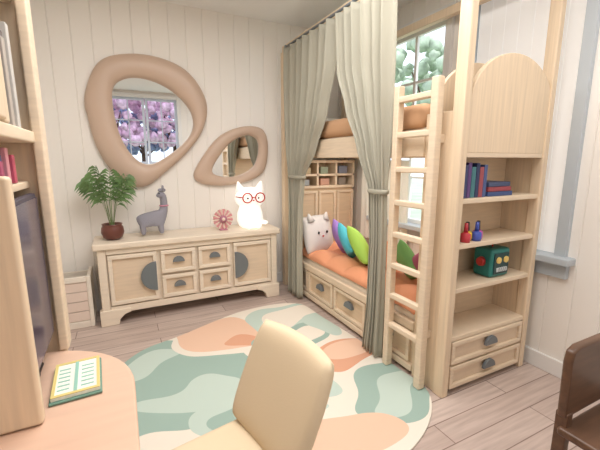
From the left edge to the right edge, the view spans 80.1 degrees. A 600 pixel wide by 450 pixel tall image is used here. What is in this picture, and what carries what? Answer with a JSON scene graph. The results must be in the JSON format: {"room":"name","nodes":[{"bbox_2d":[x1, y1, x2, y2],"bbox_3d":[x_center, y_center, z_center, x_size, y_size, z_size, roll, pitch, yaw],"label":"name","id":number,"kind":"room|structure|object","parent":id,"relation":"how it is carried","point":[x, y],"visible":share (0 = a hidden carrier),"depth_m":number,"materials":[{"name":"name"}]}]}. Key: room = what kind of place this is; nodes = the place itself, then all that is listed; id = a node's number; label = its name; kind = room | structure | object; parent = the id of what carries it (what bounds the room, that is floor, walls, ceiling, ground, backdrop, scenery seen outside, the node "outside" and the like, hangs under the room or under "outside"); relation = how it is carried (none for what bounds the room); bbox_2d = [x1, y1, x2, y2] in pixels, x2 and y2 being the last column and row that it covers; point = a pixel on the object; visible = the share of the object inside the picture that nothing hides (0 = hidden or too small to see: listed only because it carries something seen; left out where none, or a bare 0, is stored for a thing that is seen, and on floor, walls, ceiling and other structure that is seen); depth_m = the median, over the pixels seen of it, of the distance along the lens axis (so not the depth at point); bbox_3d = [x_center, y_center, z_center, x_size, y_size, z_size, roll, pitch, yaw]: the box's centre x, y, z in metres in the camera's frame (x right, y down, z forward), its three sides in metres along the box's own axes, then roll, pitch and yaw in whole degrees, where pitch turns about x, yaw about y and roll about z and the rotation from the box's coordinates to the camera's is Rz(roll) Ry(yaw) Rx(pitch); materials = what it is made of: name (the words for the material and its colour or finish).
{"room":"bedroom","nodes":[
{"label":"bedroom","id":0,"kind":"room"},
{"bbox_2d":[29,0,341,299],"bbox_3d":[-1.031,-0.708,3.893,3.600,3.000,0.100,-5,11,-26],"label":"wall","id":1,"kind":"structure","parent":0,"point":[234,60],"depth_m":3.56,"materials":[{"name":"white paint"}]},
{"bbox_2d":[84,54,206,186],"bbox_3d":[-1.464,-1.006,3.511,1.114,1.262,0.085,-5,11,-26],"label":"wall mirror","id":2,"kind":"object","parent":1,"relation":"attached to","point":[144,113],"visible":0.99,"depth_m":3.48,"materials":[{"name":"beige wood"}]},
{"bbox_2d":[68,272,282,313],"bbox_3d":[-1.004,0.719,4.098,3.600,0.120,0.020,-5,11,-26],"label":"baseboard","id":3,"kind":"structure","parent":1,"relation":"attached to","point":[279,274],"depth_m":3.60,"materials":[{"name":"white paint"}]},
{"bbox_2d":[193,126,267,185],"bbox_3d":[-0.746,-0.764,3.929,0.849,0.654,0.070,-5,11,-26],"label":"wall mirror","id":4,"kind":"object","parent":1,"relation":"attached to","point":[240,154],"visible":1,"depth_m":3.95,"materials":[{"name":"beige wood"}]},
{"bbox_2d":[157,0,414,27],"bbox_3d":[0.122,-1.811,1.353,3.800,0.080,5.250,-5,11,-26],"label":"ceiling","id":5,"kind":"structure","parent":0,"point":[300,13],"depth_m":3.58,"materials":[{"name":"white paint"}]},
{"bbox_2d":[68,281,599,449],"bbox_3d":[0.122,1.219,1.903,3.800,0.080,5.250,-5,11,-26],"label":"floor","id":6,"kind":"structure","parent":0,"point":[512,407],"depth_m":2.40,"materials":[{"name":"brown wood"}]},
{"bbox_2d":[0,0,70,434],"bbox_3d":[-1.012,0.060,0.732,0.705,2.620,1.155,-5,11,-26],"label":"bookcase","id":7,"kind":"object","parent":6,"relation":"on","point":[21,397],"visible":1,"depth_m":1.13,"materials":[{"name":"beige wood"}]},
{"bbox_2d":[0,148,17,182],"bbox_3d":[-0.952,-0.163,0.995,0.200,0.110,0.275,-5,11,-26],"label":"books","id":8,"kind":"object","parent":7,"relation":"on","point":[7,162],"visible":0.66,"depth_m":1.08,"materials":[{"name":"pink paper"}]},
{"bbox_2d":[0,161,4,175],"bbox_3d":[-0.944,-0.140,0.983,0.200,0.070,0.030,-5,11,-26],"label":"book","id":9,"kind":"object","parent":8,"relation":"on","point":[1,163],"depth_m":1.02,"materials":[{"name":"pink paper"}]},
{"bbox_2d":[0,21,20,127],"bbox_3d":[-0.986,-0.695,0.990,0.220,0.810,0.248,-5,11,-26],"label":"books","id":10,"kind":"object","parent":7,"relation":"on","point":[5,50],"visible":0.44,"depth_m":1.11,"materials":[{"name":"grey paper"}]},
{"bbox_2d":[12,181,28,191],"bbox_3d":[-1.170,-0.088,0.974,0.620,0.025,0.450,-5,11,-26],"label":"shelf","id":11,"kind":"object","parent":7,"relation":"attached to","point":[22,186],"depth_m":1.22,"materials":[{"name":"brown wood"}]},
{"bbox_2d":[14,193,53,375],"bbox_3d":[-0.927,0.230,1.136,0.147,0.628,0.395,-5,11,-26],"label":"desktop monitor","id":12,"kind":"object","parent":7,"relation":"on","point":[26,205],"visible":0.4,"depth_m":1.17,"materials":[{"name":"grey glass"}]},
{"bbox_2d":[48,355,101,406],"bbox_3d":[-0.761,0.522,1.219,0.145,0.022,0.230,-6,12,-29],"label":"notebook","id":13,"kind":"object","parent":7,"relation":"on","point":[74,380],"visible":1,"depth_m":1.19,"materials":[{"name":"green paper"}]},
{"bbox_2d":[0,351,139,449],"bbox_3d":[-0.726,1.033,0.594,0.920,0.755,1.865,-5,11,-26],"label":"desk","id":14,"kind":"object","parent":6,"relation":"on","point":[108,419],"depth_m":1.05,"materials":[{"name":"brown wood"}]},
{"bbox_2d":[63,266,96,329],"bbox_3d":[-2.131,0.681,3.302,0.390,0.480,0.340,-5,11,-26],"label":"wooden crate","id":15,"kind":"object","parent":6,"relation":"on","point":[79,285],"visible":0.58,"depth_m":3.21,"materials":[{"name":"brown wood"}]},
{"bbox_2d":[91,223,279,326],"bbox_3d":[-1.107,0.452,3.736,1.780,0.775,0.440,-5,11,-26],"label":"dresser","id":16,"kind":"object","parent":6,"relation":"on","point":[136,271],"visible":1,"depth_m":3.50,"materials":[{"name":"brown wood"}]},
{"bbox_2d":[74,165,137,239],"bbox_3d":[-1.738,-0.198,3.236,0.511,0.683,0.347,-5,11,-26],"label":"potted palm","id":17,"kind":"object","parent":16,"relation":"on","point":[113,230],"visible":1,"depth_m":3.23,"materials":[{"name":"green plant"}]},
{"bbox_2d":[101,222,123,239],"bbox_3d":[-1.737,0.060,3.310,0.196,0.148,0.196,-5,11,-26],"label":"pot","id":18,"kind":"object","parent":16,"relation":"on","point":[111,230],"depth_m":3.24,"materials":[{"name":"brown ceramic"}]},
{"bbox_2d":[136,185,168,234],"bbox_3d":[-1.426,-0.148,3.450,0.299,0.465,0.154,-5,11,-26],"label":"figurine","id":19,"kind":"object","parent":16,"relation":"on","point":[157,217],"visible":1,"depth_m":3.42,"materials":[{"name":"grey ceramic"}]},
{"bbox_2d":[213,209,232,230],"bbox_3d":[-0.806,-0.057,3.736,0.210,0.225,0.066,-5,11,-26],"label":"rosette","id":20,"kind":"object","parent":16,"relation":"on","point":[222,219],"visible":1,"depth_m":3.73,"materials":[{"name":"pink paper"}]},
{"bbox_2d":[235,181,267,228],"bbox_3d":[-0.534,-0.224,3.879,0.347,0.504,0.297,-5,11,-26],"label":"lamp","id":21,"kind":"object","parent":16,"relation":"on","point":[249,200],"visible":1,"depth_m":3.79,"materials":[{"name":"white plastic"}]},
{"bbox_2d":[172,319,333,449],"bbox_3d":[-0.192,0.857,1.300,0.550,0.823,0.470,-8,13,-36],"label":"desk chair","id":22,"kind":"object","parent":6,"relation":"on","point":[282,394],"visible":1,"depth_m":1.33,"materials":[{"name":"beige fabric"}]},
{"bbox_2d":[125,303,431,449],"bbox_3d":[-0.299,1.052,2.563,1.876,0.011,2.140,-5,11,-26],"label":"area rug","id":23,"kind":"object","parent":6,"relation":"on","point":[186,385],"visible":0.76,"depth_m":2.37,"materials":[{"name":"fabric"}]},
{"bbox_2d":[281,0,566,397],"bbox_3d":[0.721,-0.458,3.277,0.870,2.730,2.452,-5,11,-26],"label":"bunk bed","id":24,"kind":"object","parent":6,"relation":"on","point":[498,112],"visible":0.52,"depth_m":2.39,"materials":[{"name":"brown wood"}]},
{"bbox_2d":[303,212,332,253],"bbox_3d":[0.199,0.081,3.992,0.420,0.440,0.200,-8,13,-39],"label":"cushion","id":25,"kind":"object","parent":24,"relation":"on","point":[317,231],"visible":0.98,"depth_m":3.90,"materials":[{"name":"white fabric"}]},
{"bbox_2d":[284,0,357,46],"bbox_3d":[0.261,-1.722,2.968,0.072,0.032,1.780,-5,11,-26],"label":"curtain rod","id":26,"kind":"object","parent":24,"relation":"attached to","point":[349,3],"visible":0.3,"depth_m":3.04,"materials":[{"name":"grey metal"}]},
{"bbox_2d":[283,18,336,297],"bbox_3d":[0.079,-0.468,3.512,0.103,2.615,0.976,-5,11,-26],"label":"curtain","id":27,"kind":"object","parent":26,"relation":"hanging from","point":[309,63],"visible":0.99,"depth_m":3.50,"materials":[{"name":"beige fabric"}]},
{"bbox_2d":[335,0,397,356],"bbox_3d":[0.459,-0.333,2.770,0.107,2.616,0.684,-5,11,-26],"label":"curtain","id":28,"kind":"object","parent":26,"relation":"hanging from","point":[366,31],"visible":1,"depth_m":2.58,"materials":[{"name":"beige fabric"}]},
{"bbox_2d":[332,218,345,252],"bbox_3d":[0.427,0.133,3.743,0.187,0.428,0.446,1,10,5],"label":"throw pillow","id":29,"kind":"object","parent":24,"relation":"on","point":[334,223],"visible":0.44,"depth_m":3.66,"materials":[{"name":"purple fabric"}]},
{"bbox_2d":[338,223,355,257],"bbox_3d":[0.472,0.170,3.567,0.193,0.430,0.444,2,11,13],"label":"throw pillow","id":30,"kind":"object","parent":24,"relation":"on","point":[342,230],"visible":0.66,"depth_m":3.46,"materials":[{"name":"teal fabric"}]},
{"bbox_2d":[347,225,368,264],"bbox_3d":[0.570,0.209,3.352,0.244,0.456,0.489,4,11,20],"label":"throw pillow","id":31,"kind":"object","parent":24,"relation":"on","point":[358,243],"visible":0.8,"depth_m":3.20,"materials":[{"name":"green fabric"}]},
{"bbox_2d":[303,241,416,314],"bbox_3d":[0.729,0.381,3.458,0.790,0.140,1.850,-5,11,-26],"label":"quilt","id":32,"kind":"object","parent":24,"relation":"on","point":[332,260],"depth_m":3.26,"materials":[{"name":"orange fabric"}]},
{"bbox_2d":[320,103,430,138],"bbox_3d":[0.776,-0.848,3.100,0.805,0.160,1.590,-5,11,-26],"label":"blanket","id":33,"kind":"object","parent":24,"relation":"on","point":[415,116],"depth_m":2.38,"materials":[{"name":"brown fabric"}]},
{"bbox_2d":[360,160,408,243],"bbox_3d":[0.921,-0.252,3.958,0.056,0.920,0.776,-5,11,-26],"label":"curtain","id":34,"kind":"object","parent":24,"relation":"hanging from","point":[404,181],"visible":0.34,"depth_m":3.81,"materials":[{"name":"white fabric"}]},
{"bbox_2d":[396,240,415,278],"bbox_3d":[0.875,0.295,2.909,0.199,0.411,0.435,1,10,4],"label":"throw pillow","id":35,"kind":"object","parent":24,"relation":"on","point":[405,255],"visible":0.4,"depth_m":2.79,"materials":[{"name":"green fabric"}]},
{"bbox_2d":[382,75,444,389],"bbox_3d":[0.735,0.091,2.346,0.097,1.958,0.370,-5,11,-26],"label":"ladder","id":36,"kind":"object","parent":24,"relation":"attached to","point":[435,138],"visible":1,"depth_m":2.29,"materials":[{"name":"brown wood"}]},
{"bbox_2d":[412,253,418,269],"bbox_3d":[0.960,0.343,2.699,0.186,0.386,0.412,0,10,0],"label":"throw pillow","id":37,"kind":"object","parent":24,"relation":"on","point":[415,257],"visible":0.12,"depth_m":2.70,"materials":[{"name":"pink fabric"}]},
{"bbox_2d":[460,223,470,242],"bbox_3d":[1.023,0.047,2.200,0.061,0.119,0.061,-5,11,-26],"label":"bottle","id":38,"kind":"object","parent":24,"relation":"on","point":[465,237],"visible":1,"depth_m":2.18,"materials":[{"name":"red glass"}]},
{"bbox_2d":[462,221,471,240],"bbox_3d":[1.054,0.038,2.248,0.061,0.119,0.061,-5,11,-26],"label":"bottle","id":39,"kind":"object","parent":24,"relation":"on","point":[467,221],"visible":0.24,"depth_m":2.23,"materials":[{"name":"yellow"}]},
{"bbox_2d":[472,222,481,240],"bbox_3d":[1.112,0.039,2.244,0.061,0.119,0.061,-5,11,-26],"label":"bottle","id":40,"kind":"object","parent":24,"relation":"on","point":[476,234],"visible":0.94,"depth_m":2.23,"materials":[{"name":"blue glass"}]},
{"bbox_2d":[463,162,511,197],"bbox_3d":[1.139,-0.293,2.277,0.470,0.210,0.160,-5,11,-26],"label":"books","id":41,"kind":"object","parent":24,"relation":"on","point":[476,184],"visible":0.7,"depth_m":2.17,"materials":[{"name":"blue paper"}]},
{"bbox_2d":[463,165,468,197],"bbox_3d":[0.947,-0.268,2.178,0.035,0.197,0.150,-5,11,-26],"label":"book","id":42,"kind":"object","parent":41,"relation":"on","point":[466,185],"depth_m":2.12,"materials":[{"name":"paper"}]},
{"bbox_2d":[466,162,471,197],"bbox_3d":[0.977,-0.278,2.192,0.029,0.210,0.150,-5,11,-26],"label":"book","id":43,"kind":"object","parent":41,"relation":"on","point":[469,165],"depth_m":2.12,"materials":[{"name":"purple paper"}]},
{"bbox_2d":[470,167,476,197],"bbox_3d":[1.008,-0.268,2.209,0.037,0.185,0.150,-5,11,-26],"label":"book","id":44,"kind":"object","parent":41,"relation":"on","point":[473,170],"depth_m":2.14,"materials":[{"name":"teal paper"}]},
{"bbox_2d":[472,163,480,197],"bbox_3d":[1.041,-0.282,2.223,0.031,0.207,0.150,-5,11,-26],"label":"book","id":45,"kind":"object","parent":41,"relation":"on","point":[477,172],"depth_m":2.16,"materials":[{"name":"teal paper"}]},
{"bbox_2d":[478,167,483,196],"bbox_3d":[1.072,-0.273,2.241,0.036,0.184,0.150,-5,11,-26],"label":"book","id":46,"kind":"object","parent":41,"relation":"on","point":[480,169],"depth_m":2.17,"materials":[{"name":"red paper"}]},
{"bbox_2d":[480,165,487,196],"bbox_3d":[1.104,-0.282,2.255,0.030,0.197,0.150,-5,11,-26],"label":"book","id":47,"kind":"object","parent":41,"relation":"on","point":[485,167],"depth_m":2.18,"materials":[{"name":"paper"}]},
{"bbox_2d":[486,180,509,186],"bbox_3d":[1.228,-0.270,2.327,0.210,0.028,0.160,-5,11,-26],"label":"book","id":48,"kind":"object","parent":41,"relation":"on","point":[489,183],"depth_m":2.26,"materials":[{"name":"blue paper"}]},
{"bbox_2d":[486,186,510,191],"bbox_3d":[1.235,-0.241,2.335,0.225,0.028,0.160,-5,11,-26],"label":"book","id":49,"kind":"object","parent":41,"relation":"on","point":[488,188],"depth_m":2.26,"materials":[{"name":"red paper"}]},
{"bbox_2d":[485,191,511,196],"bbox_3d":[1.242,-0.212,2.344,0.240,0.028,0.160,-5,11,-26],"label":"book","id":50,"kind":"object","parent":41,"relation":"on","point":[488,193],"depth_m":2.26,"materials":[{"name":"blue paper"}]},
{"bbox_2d":[452,304,522,341],"bbox_3d":[1.221,0.676,2.513,0.750,0.030,0.248,-5,11,-26],"label":"shelf","id":51,"kind":"object","parent":24,"relation":"attached to","point":[476,321],"depth_m":2.50,"materials":[{"name":"brown wood"}]},
{"bbox_2d":[473,244,509,276],"bbox_3d":[1.326,0.215,2.455,0.248,0.254,0.156,-5,11,-26],"label":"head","id":52,"kind":"object","parent":24,"relation":"on","point":[492,260],"visible":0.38,"depth_m":2.40},
{"bbox_2d":[455,267,527,293],"bbox_3d":[1.221,0.362,2.456,0.750,0.030,0.248,-5,11,-26],"label":"shelf","id":53,"kind":"object","parent":24,"relation":"attached to","point":[467,280],"depth_m":2.41,"materials":[{"name":"brown wood"}]},
{"bbox_2d":[459,228,532,249],"bbox_3d":[1.221,0.086,2.406,0.750,0.030,0.248,-5,11,-26],"label":"shelf","id":54,"kind":"object","parent":24,"relation":"attached to","point":[491,236],"depth_m":2.41,"materials":[{"name":"brown wood"}]},
{"bbox_2d":[463,192,537,203],"bbox_3d":[1.221,-0.184,2.357,0.750,0.030,0.248,-5,11,-26],"label":"shelf","id":55,"kind":"object","parent":24,"relation":"attached to","point":[528,196],"depth_m":2.27,"materials":[{"name":"brown wood"}]},
{"bbox_2d":[467,153,541,157],"bbox_3d":[1.221,-0.450,2.308,0.750,0.030,0.248,-5,11,-26],"label":"shelf","id":56,"kind":"object","parent":24,"relation":"attached to","point":[469,155],"depth_m":2.19,"materials":[{"name":"brown wood"}]},
{"bbox_2d":[550,333,599,449],"bbox_3d":[1.315,0.873,1.348,0.470,0.800,0.445,-5,11,-26],"label":"wooden chair","id":57,"kind":"object","parent":6,"relation":"on","point":[580,378],"visible":1,"depth_m":1.40,"materials":[{"name":"brown wood"}]},
{"bbox_2d":[348,0,599,361],"bbox_3d":[1.776,-0.444,2.443,0.100,3.000,5.050,-5,11,-26],"label":"wall","id":58,"kind":"structure","parent":0,"point":[563,313],"depth_m":2.37,"materials":[{"name":"white paint"}]},
{"bbox_2d":[366,215,420,231],"bbox_3d":[1.080,-0.008,3.765,0.150,0.050,1.060,-5,11,-26],"label":"sill","id":59,"kind":"structure","parent":58,"relation":"attached to","point":[409,226],"depth_m":3.61,"materials":[{"name":"grey paint"}]},
{"bbox_2d":[407,230,419,236],"bbox_3d":[1.085,0.065,3.781,0.040,0.100,1.000,-5,11,-26],"label":"apron","id":60,"kind":"object","parent":58,"relation":"attached to","point":[410,232],"visible":0.02,"depth_m":3.61,"materials":[{"name":"grey paint"}]},
{"bbox_2d":[397,20,445,223],"bbox_3d":[1.147,-0.954,3.627,0.040,1.860,0.820,-5,11,-26],"label":"window","id":61,"kind":"structure","parent":58,"relation":"in","point":[417,35],"depth_m":3.52,"materials":[{"name":"white paint"}]},
{"bbox_2d":[397,0,458,77],"bbox_3d":[1.096,-0.984,3.596,0.055,1.970,1.000,-5,11,-26],"label":"window frame","id":62,"kind":"structure","parent":58,"relation":"attached to","point":[450,23],"depth_m":3.08,"materials":[{"name":"white paint"}]},
{"bbox_2d":[476,0,586,252],"bbox_3d":[1.605,-0.775,2.642,0.006,1.850,0.768,-5,11,-26],"label":"shade slats","id":63,"kind":"object","parent":58,"relation":"hanging from","point":[506,26],"visible":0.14,"depth_m":2.46,"materials":[{"name":"white fabric"}]},
{"bbox_2d":[474,0,599,256],"bbox_3d":[1.588,-0.808,2.628,0.055,1.970,0.960,-5,11,-26],"label":"window frame","id":64,"kind":"structure","parent":58,"relation":"attached to","point":[592,15],"depth_m":2.26,"materials":[{"name":"grey paint"}]},
{"bbox_2d":[523,345,562,378],"bbox_3d":[1.727,0.979,2.665,0.020,0.120,5.030,-5,11,-26],"label":"baseboard","id":65,"kind":"structure","parent":58,"relation":"attached to","point":[553,366],"depth_m":2.58,"materials":[{"name":"white paint"}]},
{"bbox_2d":[534,260,568,279],"bbox_3d":[1.577,0.241,2.813,0.040,0.100,0.960,-5,11,-26],"label":"apron","id":66,"kind":"object","parent":58,"relation":"attached to","point":[552,270],"visible":0.24,"depth_m":2.46,"materials":[{"name":"grey paint"}]},
{"bbox_2d":[535,249,575,266],"bbox_3d":[1.573,0.168,2.797,0.150,0.050,1.020,-5,11,-26],"label":"sill","id":67,"kind":"structure","parent":58,"relation":"attached to","point":[543,256],"depth_m":2.39,"materials":[{"name":"grey paint"}]},
{"label":"outside","id":68,"kind":"structure","parent":0,"visible":0},
{"bbox_2d":[410,180,422,219],"bbox_3d":[0.000,1.869,0.340,50.000,0.200,50.000,-5,11,-26],"label":"window","id":69,"kind":"structure","parent":68,"point":[417,185],"depth_m":18.48,"materials":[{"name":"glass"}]},
{"bbox_2d":[395,35,443,105],"bbox_3d":[3.550,-2.296,9.371,3.380,4.766,3.386,-5,11,-26],"label":"shade tree","id":70,"kind":"object","parent":69,"relation":"on","point":[432,62],"visible":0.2,"depth_m":8.40,"materials":[{"name":"green plant"}]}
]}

